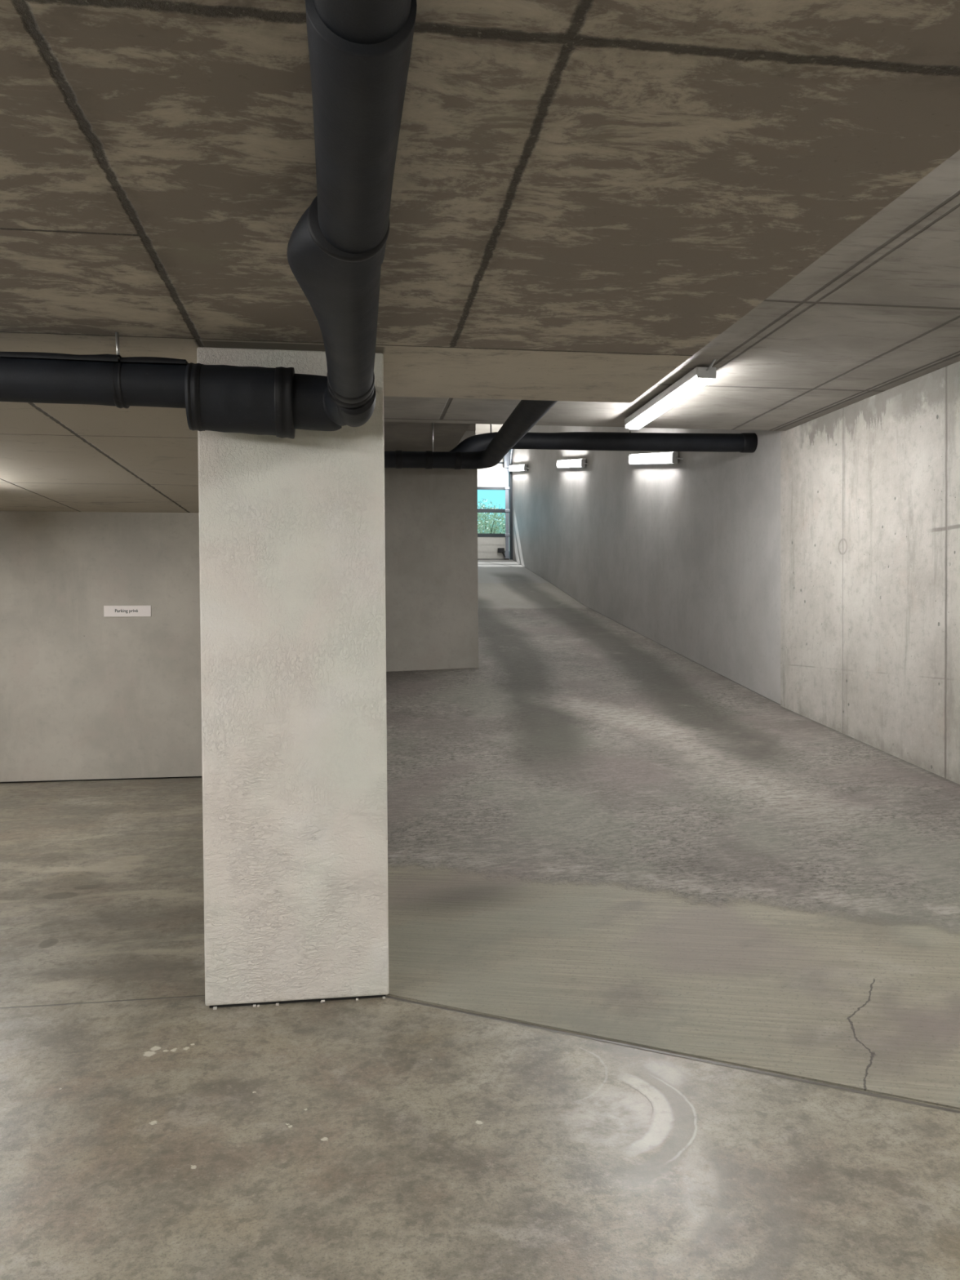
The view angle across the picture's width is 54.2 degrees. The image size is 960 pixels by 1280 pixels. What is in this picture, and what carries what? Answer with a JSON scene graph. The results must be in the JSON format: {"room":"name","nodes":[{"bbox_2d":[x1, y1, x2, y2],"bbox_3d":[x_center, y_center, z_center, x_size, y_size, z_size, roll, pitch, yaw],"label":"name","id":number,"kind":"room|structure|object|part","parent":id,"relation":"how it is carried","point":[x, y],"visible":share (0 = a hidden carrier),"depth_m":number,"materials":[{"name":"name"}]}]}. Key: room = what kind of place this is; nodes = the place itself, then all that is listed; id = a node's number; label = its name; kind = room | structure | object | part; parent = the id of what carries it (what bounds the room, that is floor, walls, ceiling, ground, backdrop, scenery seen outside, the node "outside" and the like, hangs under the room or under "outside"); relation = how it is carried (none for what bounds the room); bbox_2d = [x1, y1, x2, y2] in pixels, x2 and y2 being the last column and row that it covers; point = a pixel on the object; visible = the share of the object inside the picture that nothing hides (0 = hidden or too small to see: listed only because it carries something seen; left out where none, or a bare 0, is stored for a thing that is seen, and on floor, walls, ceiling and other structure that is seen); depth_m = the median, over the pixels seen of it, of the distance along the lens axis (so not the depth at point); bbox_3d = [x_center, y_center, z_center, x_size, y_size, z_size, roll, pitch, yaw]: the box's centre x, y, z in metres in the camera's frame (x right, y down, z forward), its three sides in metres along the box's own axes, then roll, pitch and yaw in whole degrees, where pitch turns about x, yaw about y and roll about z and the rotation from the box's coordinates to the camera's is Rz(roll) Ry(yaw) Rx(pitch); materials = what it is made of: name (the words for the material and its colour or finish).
{"room":"underground parking garage","nodes":[
{"label":"underground parking garage","id":0,"kind":"room"},
{"bbox_2d":[0,467,478,782],"bbox_3d":[-4.271,-0.293,9.381,8.570,3.386,0.120,-1,1,-8],"label":"wall","id":1,"kind":"structure","parent":0,"point":[85,694],"depth_m":9.44,"materials":[{"name":"grey paint"}]},
{"bbox_2d":[0,776,202,782],"bbox_3d":[-4.987,1.414,9.313,7.100,0.014,0.080,-1,1,-8],"label":"trim","id":2,"kind":"structure","parent":1,"relation":"attached to","point":[183,776],"depth_m":9.44,"materials":[{"name":"grey concrete"}]},
{"bbox_2d":[103,605,151,617],"bbox_3d":[-3.539,-0.289,9.417,0.454,0.112,0.012,-1,1,-8],"label":"wall sign","id":3,"kind":"object","parent":1,"relation":"attached to","point":[108,611],"visible":1,"depth_m":9.41,"materials":[{"name":"white plastic"}]},
{"bbox_2d":[383,422,470,451],"bbox_3d":[-0.743,-2.061,8.703,1.200,0.270,2.340,-1,1,-8],"label":"ceiling","id":4,"kind":"structure","parent":0,"point":[398,436],"depth_m":8.88,"materials":[{"name":"grey concrete"}]},
{"bbox_2d":[457,431,475,444],"bbox_3d":[-1.102,-0.776,15.158,0.200,3.100,10.470,-1,1,-11],"label":"wall","id":5,"kind":"structure","parent":0,"point":[467,434],"depth_m":9.99,"materials":[{"name":"grey paint"}]},
{"bbox_2d":[466,423,475,431],"bbox_3d":[-0.936,-3.303,13.942,0.506,2.000,12.815,-1,1,-9],"label":"wall","id":6,"kind":"structure","parent":0,"point":[472,427],"depth_m":9.97,"materials":[{"name":"grey paint"}]},
{"bbox_2d":[0,0,959,512],"bbox_3d":[-3.189,-1.499,1.919,8.650,0.740,15.150,-1,1,-8],"label":"ceiling","id":7,"kind":"structure","parent":0,"point":[587,195],"depth_m":2.37,"materials":[{"name":"concrete"}]},
{"bbox_2d":[0,0,417,439],"bbox_3d":[-2.189,-0.924,0.884,4.333,0.390,5.425,-1,1,-8],"label":"drain pipe","id":8,"kind":"object","parent":7,"relation":"hanging from","point":[360,51],"visible":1,"depth_m":2.48,"materials":[{"name":"black plastic"}]},
{"bbox_3d":[-1.387,-1.113,3.575,0.017,0.135,0.037,0,1,10],"label":"hanger rod","id":9,"kind":"part","parent":8,"relation":"part of","materials":[{"name":"metal"}]},
{"bbox_2d":[0,777,959,1279],"bbox_3d":[-1.609,1.621,2.204,11.800,0.150,15.150,-1,1,-8],"label":"floor","id":10,"kind":"structure","parent":0,"point":[148,1131],"depth_m":2.91,"materials":[{"name":"concrete"}]},
{"bbox_2d":[196,346,388,1009],"bbox_3d":[-0.787,0.157,4.035,0.749,2.690,0.378,-1,1,-8],"label":"pillar","id":11,"kind":"structure","parent":10,"relation":"on","point":[292,531],"depth_m":3.85,"materials":[{"name":"grey concrete"}]},
{"bbox_2d":[475,423,502,433],"bbox_3d":[-0.143,-4.412,14.130,3.950,0.200,13.010,-1,1,-8],"label":"ceiling","id":12,"kind":"structure","parent":0,"point":[480,428],"depth_m":19.61,"materials":[{"name":"grey paint"}]},
{"bbox_2d":[384,400,757,469],"bbox_3d":[0.910,-2.793,6.639,3.772,2.742,3.681,-1,1,-8],"label":"drain pipe","id":13,"kind":"object","parent":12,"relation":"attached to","point":[483,451],"visible":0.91,"depth_m":8.29,"materials":[{"name":"black plastic"}]},
{"bbox_3d":[-0.406,-1.768,8.090,0.012,0.305,0.011,-1,1,-8],"label":"hanger rod","id":14,"kind":"part","parent":13,"relation":"part of","materials":[{"name":"metal"}]},
{"bbox_2d":[508,425,780,704],"bbox_3d":[1.760,-1.679,14.357,0.265,5.300,12.806,-1,1,-9],"label":"wall","id":15,"kind":"structure","parent":0,"point":[685,555],"depth_m":10.74,"materials":[{"name":"grey paint"}]},
{"bbox_2d":[475,433,513,559],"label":"door","id":16,"kind":"structure","parent":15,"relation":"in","point":[490,546],"depth_m":20.19,"materials":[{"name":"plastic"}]},
{"bbox_3d":[-0.632,-3.262,20.065,2.520,0.031,0.048,-1,1,-8],"label":"frame rail","id":17,"kind":"part","parent":16,"relation":"part of","materials":[{"name":"grey metal"}]},
{"bbox_3d":[-0.634,-3.533,20.061,2.520,0.507,0.044,-1,1,-8],"label":"panel","id":18,"kind":"part","parent":16,"relation":"part of","materials":[{"name":"white metal"}]},
{"bbox_3d":[-0.624,-1.973,20.094,2.520,0.473,0.044,-1,1,-8],"label":"panel","id":19,"kind":"part","parent":16,"relation":"part of","materials":[{"name":"white metal"}]},
{"bbox_3d":[0.669,-2.878,20.230,0.065,2.330,0.100,-1,1,-8],"label":"guide rail","id":20,"kind":"part","parent":16,"relation":"part of","materials":[{"name":"grey metal"}]},
{"bbox_3d":[0.842,-3.924,18.807,0.050,0.472,2.754,-1,1,-8],"label":"ceiling rail","id":21,"kind":"part","parent":16,"relation":"part of","materials":[{"name":"silver metal"}]},
{"bbox_2d":[509,464,529,471],"bbox_3d":[0.788,-3.531,19.213,0.123,0.355,1.654,-1,1,-10],"label":"tube light","id":22,"kind":"object","parent":15,"relation":"attached to","point":[515,468],"visible":1,"depth_m":19.01,"materials":[{"name":"grey plastic"}]},
{"bbox_2d":[509,464,524,471],"bbox_3d":[0.750,-3.531,19.253,0.038,0.106,1.504,-1,10,-9],"label":"diffuser","id":23,"kind":"object","parent":22,"relation":"attached to","point":[517,467],"depth_m":19.17,"materials":[{"name":"white plastic"}]},
{"bbox_2d":[556,458,588,467],"bbox_3d":[1.461,-2.827,14.984,0.123,0.365,1.653,-1,1,-10],"label":"tube light","id":24,"kind":"object","parent":15,"relation":"attached to","point":[574,463],"visible":1,"depth_m":14.78,"materials":[{"name":"grey plastic"}]},
{"bbox_2d":[556,459,581,466],"bbox_3d":[1.423,-2.827,15.023,0.038,0.106,1.504,-1,10,-9],"label":"diffuser","id":25,"kind":"object","parent":24,"relation":"attached to","point":[561,463],"depth_m":14.96,"materials":[{"name":"white plastic"}]},
{"bbox_2d":[628,451,683,464],"bbox_3d":[2.067,-2.171,11.184,0.123,0.369,1.652,-1,1,-10],"label":"tube light","id":26,"kind":"object","parent":15,"relation":"attached to","point":[671,457],"visible":1,"depth_m":11.02,"materials":[{"name":"grey plastic"}]},
{"bbox_2d":[628,453,671,463],"bbox_3d":[2.028,-2.172,11.223,0.038,0.106,1.504,-1,10,-9],"label":"diffuser","id":27,"kind":"object","parent":26,"relation":"attached to","point":[643,458],"depth_m":11.14,"materials":[{"name":"white plastic"}]},
{"bbox_2d":[383,150,959,431],"bbox_3d":[2.049,-1.769,1.462,4.700,0.250,12.790,-1,1,-8],"label":"ceiling","id":28,"kind":"structure","parent":0,"point":[878,312],"depth_m":5.43,"materials":[{"name":"concrete"}]},
{"bbox_2d":[624,359,715,429],"bbox_3d":[1.320,-1.697,6.598,0.132,0.112,1.664,-1,1,-8],"label":"tube light","id":29,"kind":"object","parent":28,"relation":"attached to","point":[699,377],"visible":1,"depth_m":6.39,"materials":[{"name":"white plastic"}]},
{"bbox_2d":[627,376,711,429],"bbox_3d":[1.313,-1.662,6.648,0.106,0.038,1.504,-1,1,-8],"label":"diffuser","id":30,"kind":"object","parent":29,"relation":"attached to","point":[688,385],"depth_m":6.51,"materials":[{"name":"white plastic"}]},
{"bbox_2d":[386,559,959,1109],"bbox_3d":[0.705,-0.112,10.914,4.450,2.964,19.384,-1,1,-8],"label":"ramp","id":31,"kind":"structure","parent":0,"point":[595,828],"depth_m":5.09,"materials":[{"name":"concrete"}]},
{"bbox_2d":[780,360,959,784],"bbox_3d":[3.998,-0.083,1.760,0.590,3.200,12.994,-1,1,-10],"label":"wall","id":32,"kind":"structure","parent":0,"point":[870,486],"depth_m":6.72,"materials":[{"name":"concrete"}]},
{"label":"outside","id":33,"kind":"structure","parent":0,"visible":0},
{"bbox_3d":[-2.658,-2.038,40.151,30.000,0.110,39.680,-1,1,-8],"label":"ground","id":34,"kind":"structure","parent":33,"visible":0},
{"bbox_2d":[477,497,503,532],"bbox_3d":[0.087,-3.015,27.716,1.923,2.338,1.952,-1,1,-8],"label":"leafy shrub","id":35,"kind":"object","parent":34,"relation":"on","point":[482,504],"visible":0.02,"depth_m":27.56,"materials":[{"name":"green plant"}]},
{"bbox_2d":[477,505,505,533],"bbox_3d":[0.142,-2.508,22.818,1.635,1.530,1.667,-1,1,-8],"label":"leafy shrub","id":36,"kind":"object","parent":34,"relation":"on","point":[486,522],"visible":0.23,"depth_m":22.51,"materials":[{"name":"green plant"}]},
{"bbox_2d":[488,507,505,533],"bbox_3d":[0.868,-2.677,24.937,1.515,1.770,1.569,-1,1,-8],"label":"leafy shrub","id":37,"kind":"object","parent":34,"relation":"on","point":[504,508],"visible":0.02,"depth_m":24.66,"materials":[{"name":"green plant"}]}
]}

